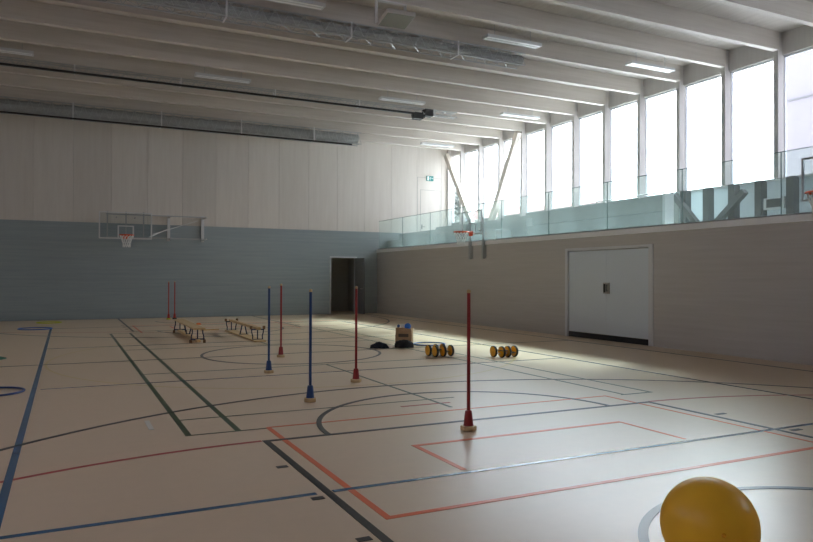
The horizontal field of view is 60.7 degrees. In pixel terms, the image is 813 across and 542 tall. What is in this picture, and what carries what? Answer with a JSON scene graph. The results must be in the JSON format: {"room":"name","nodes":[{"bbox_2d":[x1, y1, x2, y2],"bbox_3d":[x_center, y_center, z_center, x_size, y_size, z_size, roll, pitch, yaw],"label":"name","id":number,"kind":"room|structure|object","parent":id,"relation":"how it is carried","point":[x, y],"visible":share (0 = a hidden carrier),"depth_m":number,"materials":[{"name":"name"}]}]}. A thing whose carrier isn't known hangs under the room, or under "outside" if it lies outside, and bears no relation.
{"room":"school gymnasium","nodes":[
{"label":"school gymnasium","id":0,"kind":"room"},
{"bbox_2d":[0,114,446,320],"bbox_3d":[-6.705,-1.878,27.113,19.600,7.660,0.290,0,-1,-26],"label":"wall","id":1,"kind":"structure","parent":0,"point":[276,211],"depth_m":26.18,"materials":[{"name":"grey wood"}]},
{"bbox_2d":[99,211,206,246],"bbox_3d":[-8.968,-1.448,24.944,3.876,1.292,1.270,1,-1,-43],"label":"basketball backboard","id":2,"kind":"object","parent":1,"relation":"attached to","point":[125,236],"visible":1,"depth_m":24.50,"materials":[{"name":"clear glass"}]},
{"bbox_2d":[330,256,364,313],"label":"door","id":3,"kind":"structure","parent":1,"relation":"in","point":[359,263],"depth_m":28.72,"materials":[{"name":"metal"}]},
{"bbox_2d":[417,177,439,231],"bbox_3d":[1.023,-2.458,30.715,1.180,3.333,0.072,0,-1,-26],"label":"door","id":4,"kind":"structure","parent":1,"relation":"in","point":[429,200],"depth_m":30.73,"materials":[{"name":"white metal"}]},
{"bbox_2d":[426,176,432,180],"bbox_3d":[1.037,-4.092,30.733,0.328,0.211,0.071,0,-1,-26],"label":"exit sign","id":5,"kind":"object","parent":1,"relation":"attached to","point":[428,178],"visible":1,"depth_m":30.69,"materials":[{"name":"green plastic"}]},
{"bbox_2d":[447,150,451,225],"bbox_3d":[1.970,-3.215,31.156,0.320,4.860,0.118,0,-1,-26],"label":"column","id":6,"kind":"structure","parent":1,"relation":"in","point":[449,179],"depth_m":31.08,"materials":[{"name":"white paint"}]},
{"bbox_2d":[331,258,353,310],"bbox_3d":[-3.242,0.340,30.194,2.500,2.900,2.220,0,-1,-26],"label":"doorway","id":7,"kind":"structure","parent":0,"point":[342,269],"depth_m":31.40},
{"bbox_2d":[0,311,812,541],"bbox_3d":[-2.630,1.761,14.653,16.200,0.204,30.850,0,-1,-26],"label":"floor","id":8,"kind":"structure","parent":0,"point":[125,429],"depth_m":6.96,"materials":[{"name":"beige wood"}]},
{"bbox_2d":[0,386,25,395],"bbox_3d":[-5.456,1.592,9.153,0.768,0.027,0.768,0,-1,-26],"label":"hoop","id":9,"kind":"object","parent":8,"relation":"on","point":[14,387],"visible":1,"depth_m":9.26,"materials":[{"name":"blue plastic"}]},
{"bbox_2d":[17,327,52,329],"bbox_3d":[-10.728,1.665,20.067,0.908,0.027,0.908,0,-1,-26],"label":"hoop","id":10,"kind":"object","parent":8,"relation":"on","point":[27,327],"visible":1,"depth_m":20.04,"materials":[{"name":"blue plastic"}]},
{"bbox_2d":[36,321,61,323],"bbox_3d":[-11.691,1.683,22.713,0.768,0.027,0.768,0,-1,-26],"label":"hoop","id":11,"kind":"object","parent":8,"relation":"on","point":[46,321],"visible":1,"depth_m":22.67,"materials":[{"name":"yellow plastic"}]},
{"bbox_2d":[166,281,170,319],"bbox_3d":[-8.467,1.047,24.732,0.164,1.359,0.144,1,-1,-43],"label":"pole","id":12,"kind":"object","parent":8,"relation":"on","point":[168,314],"visible":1,"depth_m":24.71,"materials":[{"name":"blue plastic"}]},
{"bbox_2d":[172,281,176,318],"bbox_3d":[-8.339,1.050,24.995,0.164,1.359,0.144,1,-1,-43],"label":"pole","id":13,"kind":"object","parent":8,"relation":"on","point":[174,314],"visible":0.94,"depth_m":24.98,"materials":[{"name":"red plastic"}]},
{"bbox_2d":[173,319,205,342],"bbox_3d":[-5.519,1.497,17.554,0.366,0.360,3.760,0,-1,-25],"label":"bench","id":14,"kind":"object","parent":8,"relation":"on","point":[193,326],"visible":1,"depth_m":17.06,"materials":[{"name":"brown wood"}]},
{"bbox_2d":[225,318,265,341],"bbox_3d":[-4.245,1.506,18.090,0.366,0.360,3.760,0,-1,-25],"label":"bench","id":15,"kind":"object","parent":8,"relation":"on","point":[252,327],"visible":1,"depth_m":17.76,"materials":[{"name":"brown wood"}]},
{"bbox_2d":[264,286,273,373],"bbox_3d":[-2.205,0.938,11.141,0.144,1.394,0.164,0,-1,41],"label":"pole","id":16,"kind":"object","parent":8,"relation":"on","point":[268,370],"visible":1,"depth_m":11.12,"materials":[{"name":"blue plastic"}]},
{"bbox_2d":[277,284,284,356],"bbox_3d":[-2.411,0.948,13.357,0.164,1.409,0.144,0,-1,-32],"label":"pole","id":17,"kind":"object","parent":8,"relation":"on","point":[280,353],"visible":1,"depth_m":13.34,"materials":[{"name":"red plastic"}]},
{"bbox_2d":[304,289,315,401],"bbox_3d":[-1.192,0.920,8.620,0.164,1.394,0.144,1,-1,-38],"label":"pole","id":18,"kind":"object","parent":8,"relation":"on","point":[309,397],"visible":1,"depth_m":8.61,"materials":[{"name":"blue plastic"}]},
{"bbox_2d":[351,286,360,382],"bbox_3d":[-0.741,0.928,10.222,0.144,1.409,0.164,0,0,12],"label":"pole","id":19,"kind":"object","parent":8,"relation":"on","point":[355,379],"visible":1,"depth_m":10.20,"materials":[{"name":"red plastic"}]},
{"bbox_2d":[370,341,388,348],"bbox_3d":[-0.601,1.603,15.070,0.351,0.141,0.320,1,-1,-37],"label":"jacket","id":20,"kind":"object","parent":8,"relation":"on","point":[378,345],"visible":1,"depth_m":15.01,"materials":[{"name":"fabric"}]},
{"bbox_2d":[395,327,412,341],"bbox_3d":[-0.053,1.478,15.668,0.386,0.403,0.222,0,0,12],"label":"box","id":21,"kind":"object","parent":8,"relation":"on","point":[401,333],"visible":0.77,"depth_m":15.57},
{"bbox_2d":[395,339,413,347],"bbox_3d":[-0.050,1.586,15.220,0.422,0.181,0.260,0,0,-1],"label":"duffel bag","id":22,"kind":"object","parent":8,"relation":"on","point":[403,343],"visible":1,"depth_m":15.12,"materials":[{"name":"black fabric"}]},
{"bbox_2d":[413,342,444,345],"bbox_3d":[0.523,1.671,15.949,0.744,0.023,0.744,0,-1,-26],"label":"hoop","id":23,"kind":"object","parent":8,"relation":"on","point":[415,342],"visible":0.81,"depth_m":16.14,"materials":[{"name":"blue plastic"}]},
{"bbox_2d":[425,344,453,356],"bbox_3d":[0.648,1.555,13.622,0.457,0.220,0.510,0,-1,-26],"label":"cart","id":24,"kind":"object","parent":8,"relation":"on","point":[435,349],"visible":1,"depth_m":13.53,"materials":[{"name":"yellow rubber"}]},
{"bbox_2d":[460,289,476,431],"bbox_3d":[0.629,0.899,7.041,0.144,1.424,0.164,0,-1,35],"label":"pole","id":25,"kind":"object","parent":8,"relation":"on","point":[468,425],"visible":1,"depth_m":7.02,"materials":[{"name":"red plastic"}]},
{"bbox_2d":[490,345,517,357],"bbox_3d":[1.901,1.558,13.479,0.472,0.220,0.370,0,-1,-26],"label":"cart","id":26,"kind":"object","parent":8,"relation":"on","point":[507,351],"visible":1,"depth_m":13.40,"materials":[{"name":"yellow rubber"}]},
{"bbox_2d":[660,476,760,541],"bbox_3d":[1.599,1.341,3.671,0.490,0.490,0.490,0,-1,-26],"label":"exercise ball","id":27,"kind":"object","parent":8,"relation":"on","point":[697,509],"visible":1,"depth_m":3.52,"materials":[{"name":"yellow rubber"}]},
{"bbox_2d":[28,0,812,91],"bbox_3d":[-0.409,-5.916,14.556,19.800,0.250,28.430,0,-1,-26],"label":"ceiling","id":28,"kind":"structure","parent":0,"point":[707,7],"depth_m":16.14,"materials":[{"name":"white paint"}]},
{"bbox_2d":[0,47,33,56],"bbox_3d":[-9.854,-5.560,16.779,1.500,0.490,0.240,0,-1,-26],"label":"ceiling lamp","id":29,"kind":"object","parent":28,"relation":"hanging from","point":[2,49],"visible":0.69,"depth_m":16.91,"materials":[{"name":"metal"}]},
{"bbox_2d":[0,96,360,145],"bbox_3d":[-7.891,-5.029,23.423,13.596,0.543,0.450,0,-1,-26],"label":"truss","id":30,"kind":"object","parent":28,"relation":"hanging from","point":[72,112],"visible":1,"depth_m":23.26,"materials":[{"name":"metal"}]},
{"bbox_2d":[194,67,250,83],"bbox_3d":[-5.050,-5.524,19.134,1.500,0.490,0.240,0,-1,-26],"label":"ceiling lamp","id":31,"kind":"object","parent":28,"relation":"hanging from","point":[197,74],"visible":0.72,"depth_m":19.07,"materials":[{"name":"metal"}]},
{"bbox_2d":[195,76,246,82],"bbox_3d":[-5.079,-5.296,19.189,1.440,0.023,0.080,0,-1,-26],"label":"diffuser","id":32,"kind":"object","parent":31,"relation":"attached to","point":[195,76],"depth_m":19.16,"materials":[{"name":"white plastic"}]},
{"bbox_2d":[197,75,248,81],"bbox_3d":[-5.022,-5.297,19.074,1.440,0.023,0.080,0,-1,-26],"label":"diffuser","id":33,"kind":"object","parent":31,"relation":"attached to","point":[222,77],"depth_m":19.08,"materials":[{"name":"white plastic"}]},
{"bbox_2d":[0,56,456,120],"bbox_3d":[-5.180,-5.128,19.735,15.212,0.388,0.320,0,-1,-26],"label":"truss","id":34,"kind":"object","parent":28,"relation":"hanging from","point":[428,113],"visible":1,"depth_m":19.63,"materials":[{"name":"metal"}]},
{"bbox_2d":[0,97,460,150],"bbox_3d":[-6.195,-5.496,25.923,19.020,0.440,0.150,0,-1,-26],"label":"roof beam","id":35,"kind":"structure","parent":28,"relation":"attached to","point":[371,138],"depth_m":28.34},
{"bbox_2d":[0,85,479,144],"bbox_3d":[-5.539,-5.505,24.585,19.020,0.440,0.150,0,-1,-26],"label":"roof beam","id":36,"kind":"structure","parent":28,"relation":"attached to","point":[8,91],"depth_m":24.12,"materials":[{"name":"white concrete"}]},
{"bbox_2d":[0,72,499,138],"bbox_3d":[-4.883,-5.514,23.247,19.020,0.440,0.150,0,-1,-26],"label":"roof beam","id":37,"kind":"structure","parent":28,"relation":"attached to","point":[6,79],"depth_m":22.72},
{"bbox_2d":[0,57,521,131],"bbox_3d":[-4.227,-5.523,21.909,19.020,0.440,0.150,0,-1,-26],"label":"roof beam","id":38,"kind":"structure","parent":28,"relation":"attached to","point":[462,119],"depth_m":21.61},
{"bbox_2d":[0,40,546,123],"bbox_3d":[-3.571,-5.532,20.571,19.020,0.440,0.150,0,-1,-26],"label":"roof beam","id":39,"kind":"structure","parent":28,"relation":"attached to","point":[41,52],"depth_m":20.11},
{"bbox_2d":[0,19,574,114],"bbox_3d":[-2.916,-5.541,19.233,19.020,0.440,0.150,0,-1,-26],"label":"roof beam","id":40,"kind":"structure","parent":28,"relation":"attached to","point":[15,31],"depth_m":18.66,"materials":[{"name":"white paint"}]},
{"bbox_2d":[265,0,325,10],"bbox_3d":[-2.346,-5.559,13.732,1.500,0.490,0.240,0,-1,-26],"label":"ceiling lamp","id":41,"kind":"object","parent":28,"relation":"hanging from","point":[310,4],"visible":1,"depth_m":13.85,"materials":[{"name":"metal"}]},
{"bbox_2d":[283,0,323,7],"bbox_3d":[-2.319,-5.332,13.673,1.440,0.023,0.080,0,-1,-26],"label":"diffuser","id":42,"kind":"object","parent":41,"relation":"attached to","point":[310,3],"depth_m":13.82,"materials":[{"name":"white plastic"}]},
{"bbox_2d":[0,0,605,105],"bbox_3d":[-2.260,-5.549,17.895,19.020,0.440,0.150,0,-1,-26],"label":"roof beam","id":43,"kind":"structure","parent":28,"relation":"attached to","point":[25,11],"depth_m":17.31,"materials":[{"name":"white paint"}]},
{"bbox_2d":[91,0,525,68],"bbox_3d":[-3.293,-5.194,14.068,13.615,0.338,0.380,0,-1,-26],"label":"air duct","id":44,"kind":"object","parent":28,"relation":"hanging from","point":[247,14],"visible":1,"depth_m":14.78,"materials":[{"name":"metal"}]},
{"bbox_2d":[37,0,640,94],"bbox_3d":[-1.604,-5.558,16.558,19.020,0.440,0.150,0,-1,-26],"label":"roof beam","id":45,"kind":"structure","parent":28,"relation":"attached to","point":[532,69],"depth_m":17.01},
{"bbox_2d":[379,91,425,104],"bbox_3d":[-0.129,-5.487,21.546,1.500,0.490,0.240,0,-1,-26],"label":"ceiling lamp","id":46,"kind":"object","parent":28,"relation":"hanging from","point":[383,98],"visible":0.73,"depth_m":21.49,"materials":[{"name":"metal"}]},
{"bbox_2d":[420,140,453,147],"bbox_3d":[1.274,-5.423,28.726,1.500,0.490,0.240,0,-1,-26],"label":"ceiling lamp","id":47,"kind":"object","parent":28,"relation":"hanging from","point":[426,142],"visible":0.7,"depth_m":28.66,"materials":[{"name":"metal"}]},
{"bbox_2d":[204,0,679,81],"bbox_3d":[-0.948,-5.567,15.220,19.020,0.440,0.150,0,-1,-26],"label":"roof beam","id":48,"kind":"structure","parent":28,"relation":"attached to","point":[334,9],"depth_m":16.36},
{"bbox_2d":[482,24,541,48],"bbox_3d":[2.458,-5.523,16.087,1.500,0.490,0.240,0,-1,-26],"label":"ceiling lamp","id":49,"kind":"object","parent":28,"relation":"hanging from","point":[489,37],"visible":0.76,"depth_m":16.01,"materials":[{"name":"metal"}]},
{"bbox_2d":[485,38,535,48],"bbox_3d":[2.429,-5.295,16.143,1.440,0.023,0.080,0,-1,-26],"label":"diffuser","id":50,"kind":"object","parent":49,"relation":"attached to","point":[488,39],"depth_m":16.12,"materials":[{"name":"white plastic"}]},
{"bbox_2d":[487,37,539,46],"bbox_3d":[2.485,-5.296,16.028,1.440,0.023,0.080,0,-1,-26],"label":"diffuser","id":51,"kind":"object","parent":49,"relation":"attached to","point":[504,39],"depth_m":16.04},
{"bbox_2d":[499,107,539,119],"bbox_3d":[3.840,-5.457,23.491,1.500,0.490,0.240,0,-1,-26],"label":"ceiling lamp","id":52,"kind":"object","parent":28,"relation":"hanging from","point":[507,113],"visible":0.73,"depth_m":23.42,"materials":[{"name":"metal"}]},
{"bbox_2d":[371,0,725,67],"bbox_3d":[-0.292,-5.576,13.882,19.020,0.440,0.150,0,-1,-26],"label":"roof beam","id":53,"kind":"structure","parent":28,"relation":"attached to","point":[487,11],"depth_m":15.78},
{"bbox_2d":[375,0,415,28],"bbox_3d":[-0.200,-5.109,13.618,0.660,0.499,0.619,0,-1,-26],"label":"loudspeaker","id":54,"kind":"object","parent":53,"relation":"attached to","point":[394,18],"visible":1,"depth_m":13.61,"materials":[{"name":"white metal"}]},
{"bbox_2d":[378,13,413,28],"bbox_3d":[-0.198,-4.895,13.611,0.560,0.006,0.540,0,-8,-22],"label":"grille","id":55,"kind":"object","parent":54,"relation":"attached to","point":[394,20],"depth_m":13.57,"materials":[{"name":"grey metal"}]},
{"bbox_2d":[625,60,674,72],"bbox_3d":[6.319,-5.495,17.980,1.500,0.490,0.240,0,-1,-26],"label":"ceiling lamp","id":56,"kind":"object","parent":28,"relation":"hanging from","point":[632,63],"visible":0.81,"depth_m":17.92,"materials":[{"name":"metal"}]},
{"bbox_2d":[628,64,667,72],"bbox_3d":[6.290,-5.267,18.035,1.440,0.023,0.080,0,-1,-26],"label":"diffuser","id":57,"kind":"object","parent":56,"relation":"attached to","point":[632,65],"depth_m":18.01,"materials":[{"name":"white plastic"}]},
{"bbox_2d":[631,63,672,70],"bbox_3d":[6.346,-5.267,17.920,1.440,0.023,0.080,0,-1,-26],"label":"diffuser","id":58,"kind":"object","parent":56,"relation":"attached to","point":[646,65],"depth_m":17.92,"materials":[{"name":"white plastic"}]},
{"bbox_2d":[540,0,778,50],"bbox_3d":[0.364,-5.585,12.544,19.020,0.440,0.150,0,-1,-26],"label":"roof beam","id":59,"kind":"structure","parent":28,"relation":"attached to","point":[642,11],"depth_m":15.25,"materials":[{"name":"white paint"}]},
{"bbox_2d":[708,0,812,26],"bbox_3d":[1.020,-5.594,11.206,19.020,0.440,0.150,0,-1,-26],"label":"roof beam","id":60,"kind":"structure","parent":28,"relation":"attached to","point":[798,11],"depth_m":14.47,"materials":[{"name":"white concrete"}]},
{"bbox_2d":[452,194,678,224],"bbox_3d":[4.908,-1.497,25.442,0.210,1.350,12.950,0,-1,-26],"label":"wall","id":61,"kind":"structure","parent":0,"point":[676,208],"depth_m":23.00,"materials":[{"name":"grey concrete"}]},
{"bbox_2d":[452,155,459,222],"bbox_3d":[2.307,-3.623,30.702,0.080,2.970,1.000,0,-1,-26],"label":"window","id":62,"kind":"structure","parent":61,"relation":"in","point":[458,155],"depth_m":31.11,"materials":[{"name":"metal"}]},
{"bbox_2d":[459,144,464,223],"bbox_3d":[2.462,-3.222,30.152,0.320,4.860,0.120,0,-1,-26],"label":"column","id":63,"kind":"structure","parent":61,"relation":"in","point":[462,154],"depth_m":30.08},
{"bbox_2d":[465,149,477,220],"bbox_3d":[2.882,-3.630,29.530,0.080,2.970,1.370,0,-1,-26],"label":"window","id":64,"kind":"structure","parent":61,"relation":"in","point":[477,149],"depth_m":30.12,"materials":[{"name":"metal"}]},
{"bbox_2d":[478,137,483,221],"bbox_3d":[3.118,-3.230,28.814,0.320,4.860,0.120,0,-1,-26],"label":"column","id":65,"kind":"structure","parent":61,"relation":"in","point":[480,148],"depth_m":28.74,"materials":[{"name":"white paint"}]},
{"bbox_2d":[484,143,497,218],"bbox_3d":[3.538,-3.639,28.192,0.080,2.970,1.370,0,-1,-26],"label":"window","id":66,"kind":"structure","parent":61,"relation":"in","point":[485,148],"depth_m":28.79,"materials":[{"name":"metal"}]},
{"bbox_2d":[498,130,503,218],"bbox_3d":[3.774,-3.239,27.476,0.320,4.860,0.120,0,-1,-26],"label":"column","id":67,"kind":"structure","parent":61,"relation":"in","point":[500,140],"depth_m":27.41,"materials":[{"name":"white paint"}]},
{"bbox_2d":[504,139,519,215],"bbox_3d":[4.193,-3.648,26.854,0.080,2.970,1.370,0,-1,-26],"label":"window","id":68,"kind":"structure","parent":61,"relation":"in","point":[510,139],"depth_m":27.45,"materials":[{"name":"metal"}]},
{"bbox_2d":[520,121,526,215],"bbox_3d":[4.430,-3.248,26.138,0.320,4.860,0.120,0,-1,-26],"label":"column","id":69,"kind":"structure","parent":61,"relation":"in","point":[523,139],"depth_m":26.07,"materials":[{"name":"white paint"}]},
{"bbox_2d":[526,129,543,212],"bbox_3d":[4.849,-3.657,25.517,0.080,2.970,1.370,0,-1,-26],"label":"window","id":70,"kind":"structure","parent":61,"relation":"in","point":[542,130],"depth_m":26.11,"materials":[{"name":"metal"}]},
{"bbox_2d":[544,112,553,210],"bbox_3d":[5.086,-3.257,24.800,0.320,4.860,0.120,0,-1,-26],"label":"column","id":71,"kind":"structure","parent":61,"relation":"in","point":[547,129],"depth_m":24.73,"materials":[{"name":"white paint"}]},
{"bbox_2d":[551,121,571,209],"bbox_3d":[5.505,-3.666,24.179,0.080,2.970,1.370,0,-1,-26],"label":"window","id":72,"kind":"structure","parent":61,"relation":"in","point":[565,123],"depth_m":24.77,"materials":[{"name":"metal"}]},
{"bbox_2d":[572,102,578,206],"bbox_3d":[5.742,-3.266,23.462,0.320,4.860,0.120,0,-1,-26],"label":"column","id":73,"kind":"structure","parent":61,"relation":"in","point":[575,120],"depth_m":23.39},
{"bbox_2d":[579,111,601,205],"bbox_3d":[6.161,-3.675,22.841,0.080,2.970,1.370,0,-1,-26],"label":"window","id":74,"kind":"structure","parent":61,"relation":"in","point":[598,113],"depth_m":23.42,"materials":[{"name":"metal"}]},
{"bbox_2d":[602,91,609,202],"bbox_3d":[6.398,-3.275,22.124,0.320,4.860,0.120,0,-1,-26],"label":"column","id":75,"kind":"structure","parent":61,"relation":"in","point":[605,108],"depth_m":22.06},
{"bbox_2d":[610,101,636,201],"bbox_3d":[6.817,-3.683,21.503,0.080,2.970,1.370,0,-1,-26],"label":"window","id":76,"kind":"structure","parent":61,"relation":"in","point":[634,102],"depth_m":22.10,"materials":[{"name":"metal"}]},
{"bbox_2d":[637,79,644,197],"bbox_3d":[7.053,-3.284,20.787,0.320,4.860,0.120,0,-1,-26],"label":"column","id":77,"kind":"structure","parent":61,"relation":"in","point":[640,97],"depth_m":20.71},
{"bbox_2d":[645,89,678,196],"bbox_3d":[7.473,-3.692,20.165,0.080,2.970,1.370,0,-1,-26],"label":"window","id":78,"kind":"structure","parent":61,"relation":"in","point":[673,90],"depth_m":20.76,"materials":[{"name":"metal"}]},
{"bbox_2d":[671,174,812,222],"bbox_3d":[10.862,-1.582,12.798,0.470,1.350,15.002,0,-1,-26],"label":"railing","id":79,"kind":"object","parent":61,"relation":"in","point":[761,197],"depth_m":17.59,"materials":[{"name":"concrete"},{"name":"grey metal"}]},
{"bbox_2d":[676,66,684,191],"bbox_3d":[7.712,-3.967,19.454,0.320,3.510,0.120,0,-1,-26],"label":"column","id":80,"kind":"structure","parent":79,"relation":"on","point":[680,88],"depth_m":19.38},
{"bbox_2d":[685,75,722,190],"bbox_3d":[8.128,-3.701,18.827,0.080,2.970,1.370,0,-1,-26],"label":"window","id":81,"kind":"structure","parent":79,"relation":"on","point":[719,76],"depth_m":19.41,"materials":[{"name":"metal"}]},
{"bbox_2d":[721,50,730,185],"bbox_3d":[8.367,-3.976,18.116,0.320,3.510,0.120,0,-1,-26],"label":"column","id":82,"kind":"structure","parent":79,"relation":"on","point":[725,73],"depth_m":18.04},
{"bbox_2d":[731,59,774,183],"bbox_3d":[8.784,-3.710,17.489,0.080,2.970,1.370,0,-1,-26],"label":"window","id":83,"kind":"structure","parent":79,"relation":"on","point":[771,60],"depth_m":18.07,"materials":[{"name":"metal"}]},
{"bbox_2d":[766,198,780,207],"bbox_3d":[8.818,-1.632,16.673,0.010,0.200,0.400,0,-1,-26],"label":"vent grille","id":84,"kind":"object","parent":79,"relation":"attached to","point":[770,202],"depth_m":16.68,"materials":[{"name":"grey metal"}]},
{"bbox_2d":[773,32,783,178],"bbox_3d":[9.023,-3.985,16.779,0.320,3.510,0.120,0,-1,-26],"label":"column","id":85,"kind":"structure","parent":79,"relation":"on","point":[778,58],"depth_m":16.70,"materials":[{"name":"white concrete"}]},
{"bbox_2d":[784,47,812,177],"bbox_3d":[9.440,-3.719,16.151,0.080,2.970,1.370,0,-1,-26],"label":"window","id":86,"kind":"structure","parent":79,"relation":"on","point":[810,48],"depth_m":16.74,"materials":[{"name":"metal"}]},
{"bbox_2d":[377,221,812,365],"bbox_3d":[4.978,0.424,17.104,0.200,2.570,27.938,0,-1,-26],"label":"wall","id":87,"kind":"structure","parent":0,"point":[739,291],"depth_m":15.15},
{"bbox_2d":[453,209,485,258],"bbox_3d":[1.912,-1.155,22.139,0.893,1.530,1.200,0,-1,-26],"label":"basket","id":88,"kind":"object","parent":87,"relation":"attached to","point":[470,247],"visible":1,"depth_m":22.02,"materials":[{"name":"grey metal"}]},
{"bbox_2d":[376,213,812,252],"bbox_3d":[5.036,-0.927,17.141,0.380,0.128,27.938,0,-1,-26],"label":"ledge","id":89,"kind":"object","parent":87,"relation":"on","point":[800,217],"visible":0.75,"depth_m":15.98,"materials":[{"name":"beige concrete"}]},
{"bbox_2d":[378,146,812,249],"bbox_3d":[4.953,-1.592,17.026,0.060,1.200,27.804,0,-1,-26],"label":"glass balustrade","id":90,"kind":"object","parent":89,"relation":"on","point":[781,214],"visible":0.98,"depth_m":16.59,"materials":[{"name":"clear glass"}]},
{"bbox_2d":[565,244,652,345],"bbox_3d":[4.971,0.554,17.078,0.252,2.310,3.060,0,-1,-26],"label":"door","id":91,"kind":"structure","parent":87,"relation":"in","point":[609,289],"depth_m":16.95,"materials":[{"name":"metal"}]},
{"bbox_2d":[801,157,812,217],"bbox_3d":[7.066,-1.224,11.624,0.893,1.530,1.200,0,-1,-26],"label":"basket","id":92,"kind":"object","parent":87,"relation":"attached to","point":[808,193],"visible":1,"depth_m":12.22,"materials":[{"name":"metal"}]},
{"bbox_2d":[451,25,812,156],"bbox_3d":[8.209,-5.457,18.667,0.200,0.540,27.830,0,-1,-26],"label":"fascia","id":93,"kind":"object","parent":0,"point":[799,38],"visible":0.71,"depth_m":19.22,"materials":[{"name":"white paint"}]},
{"bbox_3d":[6.685,-0.753,17.955,3.600,0.250,27.950,0,-1,-26],"label":"floor","id":94,"kind":"structure","parent":0,"visible":0},
{"bbox_2d":[444,153,474,222],"bbox_3d":[2.417,-2.996,29.605,0.180,4.484,3.145,0,-1,-26],"label":"diagonal brace","id":95,"kind":"object","parent":94,"relation":"on","point":[453,174],"visible":0.56,"depth_m":29.86,"materials":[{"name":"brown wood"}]},
{"bbox_2d":[488,131,521,220],"bbox_3d":[3.632,-3.013,27.126,0.180,4.469,2.675,0,-1,-26],"label":"diagonal brace","id":96,"kind":"object","parent":94,"relation":"on","point":[516,137],"visible":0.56,"depth_m":26.71,"materials":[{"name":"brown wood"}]},
{"bbox_2d":[387,191,673,247],"bbox_3d":[3.440,-1.367,23.619,2.250,1.050,14.890,0,-1,-26],"label":"railing","id":97,"kind":"object","parent":94,"relation":"on","point":[654,210],"visible":0.69,"depth_m":19.93,"materials":[{"name":"clear glass"},{"name":"pale metal"}]},
{"label":"outside","id":98,"kind":"structure","parent":0,"visible":0},
{"bbox_3d":[43.377,2.694,65.795,104.150,0.300,160.000,0,-1,-26],"label":"ground","id":99,"kind":"structure","parent":98,"visible":0},
{"bbox_2d":[454,188,458,221],"bbox_3d":[4.077,-2.150,53.581,2.422,8.917,2.337,0,-1,-26],"label":"tree","id":100,"kind":"object","parent":99,"relation":"on","point":[456,200],"visible":0.1,"depth_m":53.21,"materials":[{"name":"green plant"}]},
{"bbox_2d":[472,202,598,219],"bbox_3d":[12.041,-1.787,62.937,12.800,8.400,7.800,0,-1,35],"label":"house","id":101,"kind":"structure","parent":99,"relation":"on","point":[516,209],"depth_m":63.07,"materials":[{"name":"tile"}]},
{"bbox_2d":[787,50,812,176],"bbox_3d":[21.754,-7.064,19.537,11.830,18.300,15.850,0,-1,-26],"label":"building","id":102,"kind":"structure","parent":99,"relation":"on","point":[800,66],"depth_m":23.44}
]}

